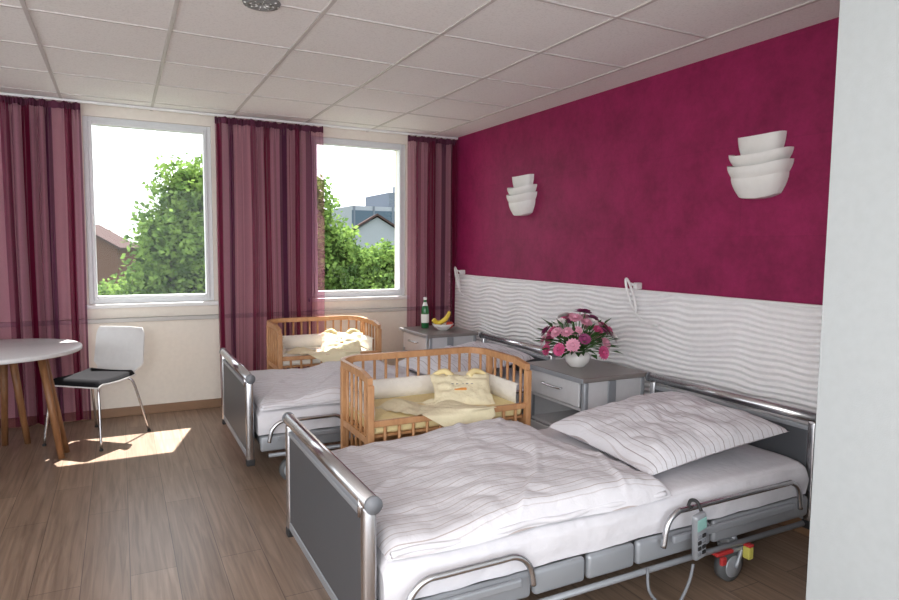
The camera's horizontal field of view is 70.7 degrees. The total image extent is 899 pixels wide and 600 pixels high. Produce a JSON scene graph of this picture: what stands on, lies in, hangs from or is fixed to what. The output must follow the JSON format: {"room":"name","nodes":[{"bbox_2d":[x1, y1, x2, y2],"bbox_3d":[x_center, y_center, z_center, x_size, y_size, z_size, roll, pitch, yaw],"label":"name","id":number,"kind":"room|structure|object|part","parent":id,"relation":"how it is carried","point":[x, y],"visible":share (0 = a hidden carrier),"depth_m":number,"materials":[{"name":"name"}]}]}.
{"room":"hospital room","nodes":[
{"label":"hospital room","id":0,"kind":"room"},
{"bbox_2d":[0,96,451,417],"bbox_3d":[-2.738,-0.304,5.333,6.058,2.530,0.280,-2,5,-27],"label":"wall","id":1,"kind":"structure","parent":0,"point":[181,363],"depth_m":5.54,"materials":[{"name":"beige paint"}]},
{"bbox_2d":[0,398,221,428],"bbox_3d":[-2.703,0.931,5.290,6.008,0.075,0.018,-2,5,-27],"label":"baseboard","id":2,"kind":"structure","parent":1,"relation":"attached to","point":[207,403],"depth_m":5.33,"materials":[{"name":"brown wood"}]},
{"bbox_2d":[82,116,213,303],"bbox_3d":[-2.491,-0.727,5.303,0.956,1.497,0.115,-2,5,-27],"label":"frame","id":3,"kind":"object","parent":1,"relation":"attached to","point":[88,122],"visible":1,"depth_m":5.25,"materials":[{"name":"plastic"}]},
{"bbox_2d":[87,301,217,308],"bbox_3d":[-2.473,0.041,5.317,1.016,0.034,0.055,-2,5,-27],"label":"sill","id":4,"kind":"structure","parent":1,"relation":"attached to","point":[195,303],"depth_m":5.28,"materials":[{"name":"white plastic"}]},
{"bbox_2d":[0,306,447,326],"bbox_3d":[-2.688,0.165,5.212,6.008,0.035,0.050,-2,5,-27],"label":"duct","id":5,"kind":"object","parent":1,"relation":"attached to","point":[238,315],"depth_m":5.47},
{"bbox_2d":[311,136,404,297],"bbox_3d":[-0.877,-0.781,6.138,0.956,1.497,0.115,-2,5,-27],"label":"frame","id":6,"kind":"object","parent":1,"relation":"attached to","point":[400,148],"visible":0.91,"depth_m":6.17,"materials":[{"name":"plastic"}]},
{"bbox_2d":[312,295,409,301],"bbox_3d":[-0.859,-0.013,6.152,1.016,0.034,0.055,-2,5,-27],"label":"sill","id":7,"kind":"structure","parent":1,"relation":"attached to","point":[403,296],"depth_m":6.12,"materials":[{"name":"white plastic"}]},
{"bbox_2d":[0,407,808,599],"bbox_3d":[-0.894,1.326,1.877,6.458,0.120,8.340,-2,5,-27],"label":"floor","id":8,"kind":"structure","parent":0,"point":[175,510],"depth_m":3.15,"materials":[{"name":"laminate"}]},
{"bbox_2d":[0,338,81,459],"bbox_3d":[-2.959,0.691,4.139,1.000,0.745,1.000,-2,5,-27],"label":"round table","id":9,"kind":"object","parent":8,"relation":"on","point":[13,352],"visible":1,"depth_m":4.25,"materials":[{"name":"brown wood"}]},
{"bbox_2d":[42,326,150,450],"bbox_3d":[-2.580,0.622,4.672,0.496,0.795,0.563,2,5,12],"label":"chair","id":10,"kind":"object","parent":8,"relation":"on","point":[119,350],"visible":0.98,"depth_m":4.83,"materials":[{"name":"white plastic"}]},
{"bbox_2d":[266,315,381,369],"bbox_3d":[-1.048,0.575,5.271,0.844,0.817,0.605,-2,5,-27],"label":"crib","id":11,"kind":"object","parent":8,"relation":"on","point":[310,350],"visible":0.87,"depth_m":5.29,"materials":[{"name":"brown wood"}]},
{"bbox_2d":[285,347,360,361],"bbox_3d":[-1.044,0.464,5.161,0.562,0.131,0.422,-2,5,-27],"label":"blanket","id":12,"kind":"object","parent":11,"relation":"on","point":[298,354],"depth_m":5.06,"materials":[{"name":"beige fabric"}]},
{"bbox_3d":[-1.061,0.460,5.288,0.774,0.075,0.484,-2,5,-27],"label":"crib mattress","id":13,"kind":"part","parent":11,"relation":"part of","materials":[{"name":"beige fabric"}]},
{"bbox_2d":[219,332,557,479],"bbox_3d":[-0.418,0.701,4.638,2.236,0.683,1.167,-2,5,-27],"label":"hospital bed","id":14,"kind":"object","parent":8,"relation":"on","point":[242,416],"visible":0.21,"depth_m":3.91,"materials":[{"name":"metal"}]},
{"bbox_3d":[-1.362,0.664,4.188,0.148,0.553,1.088,-2,5,-27],"label":"footboard","id":15,"kind":"part","parent":14,"relation":"part of","materials":[{"name":"metal"}]},
{"bbox_2d":[249,360,416,411],"bbox_3d":[-0.818,0.540,4.460,1.205,0.111,1.074,-2,5,-27],"label":"duvet","id":16,"kind":"object","parent":14,"relation":"on","point":[273,389],"visible":0.68,"depth_m":4.17,"materials":[{"name":"fabric"}]},
{"bbox_3d":[-0.435,0.656,4.670,2.090,0.162,1.036,-2,5,-27],"label":"mattress","id":17,"kind":"part","parent":14,"relation":"part of","materials":[{"name":"white fabric"}]},
{"bbox_3d":[-0.427,0.803,4.675,2.078,0.127,1.061,-2,5,-27],"label":"bed frame","id":18,"kind":"part","parent":14,"relation":"part of","materials":[{"name":"metal"}]},
{"bbox_3d":[-0.205,0.740,4.177,1.953,0.148,0.023,-2,5,-27],"label":"rail","id":19,"kind":"part","parent":14,"relation":"part of","materials":[{"name":"metal"}]},
{"bbox_2d":[398,341,533,374],"bbox_3d":[0.104,0.448,4.887,0.800,0.183,0.760,-2,5,-30],"label":"pillow","id":20,"kind":"object","parent":14,"relation":"on","point":[464,356],"visible":0.61,"depth_m":4.73,"materials":[{"name":"fabric"}]},
{"bbox_3d":[0.491,0.602,5.147,0.148,0.553,1.088,-2,5,-27],"label":"headboard","id":21,"kind":"part","parent":14,"relation":"part of","materials":[{"name":"metal"}]},
{"bbox_2d":[340,347,531,448],"bbox_3d":[-0.084,0.729,3.517,0.954,0.817,0.610,-2,5,-27],"label":"crib","id":22,"kind":"object","parent":8,"relation":"on","point":[385,409],"visible":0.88,"depth_m":3.51,"materials":[{"name":"brown wood"}]},
{"bbox_3d":[-0.098,0.612,3.536,0.884,0.075,0.484,-2,5,-27],"label":"crib mattress","id":23,"kind":"part","parent":22,"relation":"part of","materials":[{"name":"beige fabric"}]},
{"bbox_2d":[375,398,495,426],"bbox_3d":[-0.085,0.617,3.403,0.562,0.129,0.427,-2,5,-27],"label":"blanket","id":24,"kind":"object","parent":22,"relation":"on","point":[429,412],"depth_m":3.32,"materials":[{"name":"beige fabric"}]},
{"bbox_2d":[399,326,477,358],"bbox_3d":[-0.114,0.609,5.805,0.523,0.680,0.600,-2,5,-27],"label":"nightstand","id":25,"kind":"object","parent":8,"relation":"on","point":[416,337],"visible":0.3,"depth_m":5.59,"materials":[{"name":"laminate"}]},
{"bbox_3d":[-0.322,0.384,5.677,0.049,0.145,0.492,-2,5,-27],"label":"drawer","id":26,"kind":"part","parent":25,"relation":"part of","materials":[{"name":"laminate"}]},
{"bbox_2d":[421,297,428,327],"bbox_3d":[-0.226,0.116,5.885,0.074,0.286,0.074,-2,5,-27],"label":"water bottle","id":27,"kind":"object","parent":25,"relation":"on","point":[425,309],"visible":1,"depth_m":5.86,"materials":[{"name":"green glass"}]},
{"bbox_2d":[432,311,453,330],"bbox_3d":[-0.059,0.188,5.741,0.200,0.170,0.200,-2,5,-27],"label":"fruit bowl","id":28,"kind":"object","parent":25,"relation":"on","point":[442,325],"visible":1,"depth_m":5.70,"materials":[{"name":"white ceramic"}]},
{"bbox_2d":[282,372,815,599],"bbox_3d":[0.508,0.855,2.860,2.236,0.683,1.167,-2,5,-27],"label":"hospital bed","id":29,"kind":"object","parent":8,"relation":"on","point":[722,496],"visible":0.62,"depth_m":2.45,"materials":[{"name":"fabric"}]},
{"bbox_3d":[-0.436,0.818,2.410,0.148,0.553,1.088,-2,5,-27],"label":"footboard","id":30,"kind":"part","parent":29,"relation":"part of","materials":[{"name":"metal"}]},
{"bbox_2d":[331,417,672,561],"bbox_3d":[0.107,0.698,2.683,1.205,0.102,1.074,-2,5,-27],"label":"duvet","id":31,"kind":"object","parent":29,"relation":"on","point":[458,485],"visible":0.89,"depth_m":2.42,"materials":[{"name":"fabric"}]},
{"bbox_3d":[0.498,0.957,2.897,2.078,0.127,1.061,-2,5,-27],"label":"bed frame","id":32,"kind":"part","parent":29,"relation":"part of","materials":[{"name":"metal"}]},
{"bbox_3d":[0.490,0.810,2.892,2.090,0.162,1.036,-2,5,-27],"label":"mattress","id":33,"kind":"part","parent":29,"relation":"part of","materials":[{"name":"white fabric"}]},
{"bbox_3d":[0.720,0.894,2.400,1.953,0.148,0.023,-2,5,-27],"label":"rail","id":34,"kind":"part","parent":29,"relation":"part of","materials":[{"name":"metal"}]},
{"bbox_2d":[548,391,789,475],"bbox_3d":[1.034,0.599,3.101,0.800,0.190,0.780,-2,5,-23],"label":"pillow","id":35,"kind":"object","parent":29,"relation":"on","point":[653,433],"visible":0.99,"depth_m":2.91,"materials":[{"name":"fabric"}]},
{"bbox_3d":[1.417,0.756,3.370,0.148,0.553,1.088,-2,5,-27],"label":"headboard","id":36,"kind":"part","parent":29,"relation":"part of","materials":[{"name":"metal"}]},
{"bbox_2d":[527,358,647,429],"bbox_3d":[0.840,0.763,4.037,0.523,0.680,0.600,-2,5,-27],"label":"nightstand","id":37,"kind":"object","parent":8,"relation":"on","point":[559,390],"visible":0.35,"depth_m":3.86,"materials":[{"name":"laminate"}]},
{"bbox_3d":[0.629,0.896,3.938,0.049,0.197,0.492,-2,5,-27],"label":"door","id":38,"kind":"part","parent":37,"relation":"part of","materials":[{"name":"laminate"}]},
{"bbox_3d":[0.632,0.538,3.909,0.049,0.145,0.492,-2,5,-27],"label":"drawer","id":39,"kind":"part","parent":37,"relation":"part of","materials":[{"name":"laminate"}]},
{"bbox_2d":[534,308,622,367],"bbox_3d":[0.784,0.237,4.025,0.543,0.367,0.595,0,5,-12],"label":"flower vase","id":40,"kind":"object","parent":37,"relation":"on","point":[577,356],"visible":1,"depth_m":3.92,"materials":[{"name":"white ceramic"}]},
{"bbox_2d":[0,0,839,137],"bbox_3d":[-0.871,-1.325,1.659,6.458,0.152,8.340,-2,5,-27],"label":"ceiling","id":41,"kind":"structure","parent":0,"point":[448,68],"depth_m":3.58,"materials":[{"name":"tile"}]},
{"bbox_2d":[0,92,457,139],"bbox_3d":[-2.338,-1.539,5.122,5.448,0.017,0.030,-2,5,-27],"label":"rail","id":42,"kind":"object","parent":41,"relation":"attached to","point":[1,93],"visible":1,"depth_m":5.29,"materials":[{"name":"white plastic"}]},
{"bbox_2d":[0,95,90,426],"bbox_3d":[-3.520,-0.259,4.619,1.524,2.473,0.102,-2,5,-27],"label":"curtain","id":43,"kind":"object","parent":42,"relation":"hanging from","point":[6,125],"visible":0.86,"depth_m":4.83,"materials":[{"name":"purple fabric"}]},
{"bbox_2d":[214,116,324,404],"bbox_3d":[-1.568,-0.324,5.628,0.930,2.473,0.092,-2,5,-28],"label":"curtain","id":44,"kind":"object","parent":42,"relation":"hanging from","point":[255,160],"visible":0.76,"depth_m":5.59,"materials":[{"name":"purple fabric"}]},
{"bbox_2d":[408,135,456,325],"bbox_3d":[-0.187,-0.371,6.346,0.534,2.473,0.100,-2,5,-27],"label":"curtain","id":45,"kind":"object","parent":42,"relation":"hanging from","point":[432,142],"visible":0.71,"depth_m":6.33,"materials":[{"name":"purple fabric"}]},
{"bbox_2d":[242,0,280,11],"bbox_3d":[-0.853,-1.342,2.877,0.170,0.016,0.170,-2,5,-27],"label":"ceiling vent","id":46,"kind":"object","parent":41,"relation":"attached to","point":[259,5],"depth_m":2.87,"materials":[{"name":"grey metal"}]},
{"bbox_2d":[452,17,838,304],"bbox_3d":[1.895,-0.088,3.206,0.200,2.530,8.340,-2,5,-27],"label":"wall","id":47,"kind":"structure","parent":0,"point":[633,180],"depth_m":3.95,"materials":[{"name":"purple paint"}]},
{"bbox_2d":[454,266,468,297],"bbox_3d":[0.150,-0.176,6.232,0.096,0.298,0.321,-2,5,-23],"label":"reading lamp","id":48,"kind":"object","parent":47,"relation":"attached to","point":[456,271],"visible":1,"depth_m":6.31,"materials":[{"name":"white plastic"}]},
{"bbox_2d":[506,174,536,215],"bbox_3d":[0.579,-0.880,5.336,0.129,0.337,0.364,-2,5,-27],"label":"wall lamp","id":49,"kind":"object","parent":47,"relation":"attached to","point":[521,198],"visible":1,"depth_m":5.25,"materials":[{"name":"ceramic"}]},
{"bbox_2d":[448,273,822,424],"bbox_3d":[1.053,0.432,4.610,0.030,1.068,4.598,-2,5,-27],"label":"wall panel","id":50,"kind":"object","parent":47,"relation":"attached to","point":[767,350],"depth_m":3.86,"materials":[{"name":"white plastic"}]},
{"bbox_3d":[1.053,0.432,4.610,0.033,1.070,4.598,-2,5,-27],"label":"relief panel","id":51,"kind":"part","parent":50,"relation":"part of","materials":[{"name":"white plastic"}]},
{"bbox_2d":[624,277,658,326],"bbox_3d":[1.264,0.009,4.092,0.096,0.298,0.321,-2,5,-23],"label":"reading lamp","id":52,"kind":"object","parent":47,"relation":"attached to","point":[638,285],"visible":1,"depth_m":4.16,"materials":[{"name":"white plastic"}]},
{"bbox_2d":[727,131,793,198],"bbox_3d":[1.611,-0.708,3.355,0.129,0.337,0.364,-2,5,-27],"label":"wall lamp","id":53,"kind":"object","parent":47,"relation":"attached to","point":[762,167],"visible":1,"depth_m":3.29,"materials":[{"name":"ceramic"}]},
{"bbox_2d":[778,517,809,536],"bbox_3d":[1.050,1.013,4.643,0.044,0.085,4.570,-2,5,-27],"label":"baseboard","id":54,"kind":"structure","parent":47,"relation":"attached to","point":[802,530],"depth_m":3.22,"materials":[{"name":"brown wood"}]},
{"bbox_2d":[806,0,898,599],"bbox_3d":[2.462,0.120,0.754,1.056,2.528,3.449,-2,5,-27],"label":"wall partition","id":55,"kind":"structure","parent":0,"point":[853,553],"depth_m":1.93,"materials":[{"name":"paint"}]},
{"label":"outside","id":56,"kind":"structure","parent":0,"visible":0},
{"bbox_3d":[-43.778,-3.243,127.880,280.000,0.400,253.000,-2,5,-27],"label":"ground","id":57,"kind":"structure","parent":56,"visible":0},
{"bbox_2d":[95,224,139,295],"bbox_3d":[-24.733,-0.793,43.592,5.600,8.850,4.000,0,5,-7],"label":"house","id":58,"kind":"structure","parent":57,"relation":"on","point":[110,247],"depth_m":42.06,"materials":[{"name":"tile"}]},
{"bbox_2d":[108,229,152,272],"bbox_3d":[-19.063,-3.847,97.504,142.099,12.911,20.353,-2,5,-27],"label":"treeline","id":59,"kind":"object","parent":57,"relation":"on","point":[138,259],"visible":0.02,"depth_m":79.94,"materials":[{"name":"green plant"}]},
{"bbox_2d":[98,151,205,295],"bbox_3d":[-7.761,1.082,16.602,6.855,9.861,4.169,0,5,-10],"label":"tree","id":60,"kind":"object","parent":57,"relation":"on","point":[173,241],"visible":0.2,"depth_m":15.81,"materials":[{"name":"green plant"}]},
{"bbox_2d":[317,174,394,290],"bbox_3d":[-2.876,1.011,18.856,6.779,9.722,4.126,-2,5,-31],"label":"tree","id":61,"kind":"object","parent":57,"relation":"on","point":[347,267],"visible":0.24,"depth_m":17.95,"materials":[{"name":"green plant"}]},
{"bbox_2d":[327,186,394,230],"bbox_3d":[-4.527,-4.753,65.018,14.100,13.600,8.100,-2,5,-27],"label":"office building","id":62,"kind":"structure","parent":57,"relation":"on","point":[382,204],"depth_m":59.67,"materials":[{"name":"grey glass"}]},
{"bbox_2d":[352,213,394,254],"bbox_3d":[-5.844,-1.555,48.836,5.200,9.850,5.800,-1,5,-12],"label":"house","id":63,"kind":"structure","parent":57,"relation":"on","point":[378,227],"depth_m":45.97,"materials":[{"name":"paint"}]}
]}

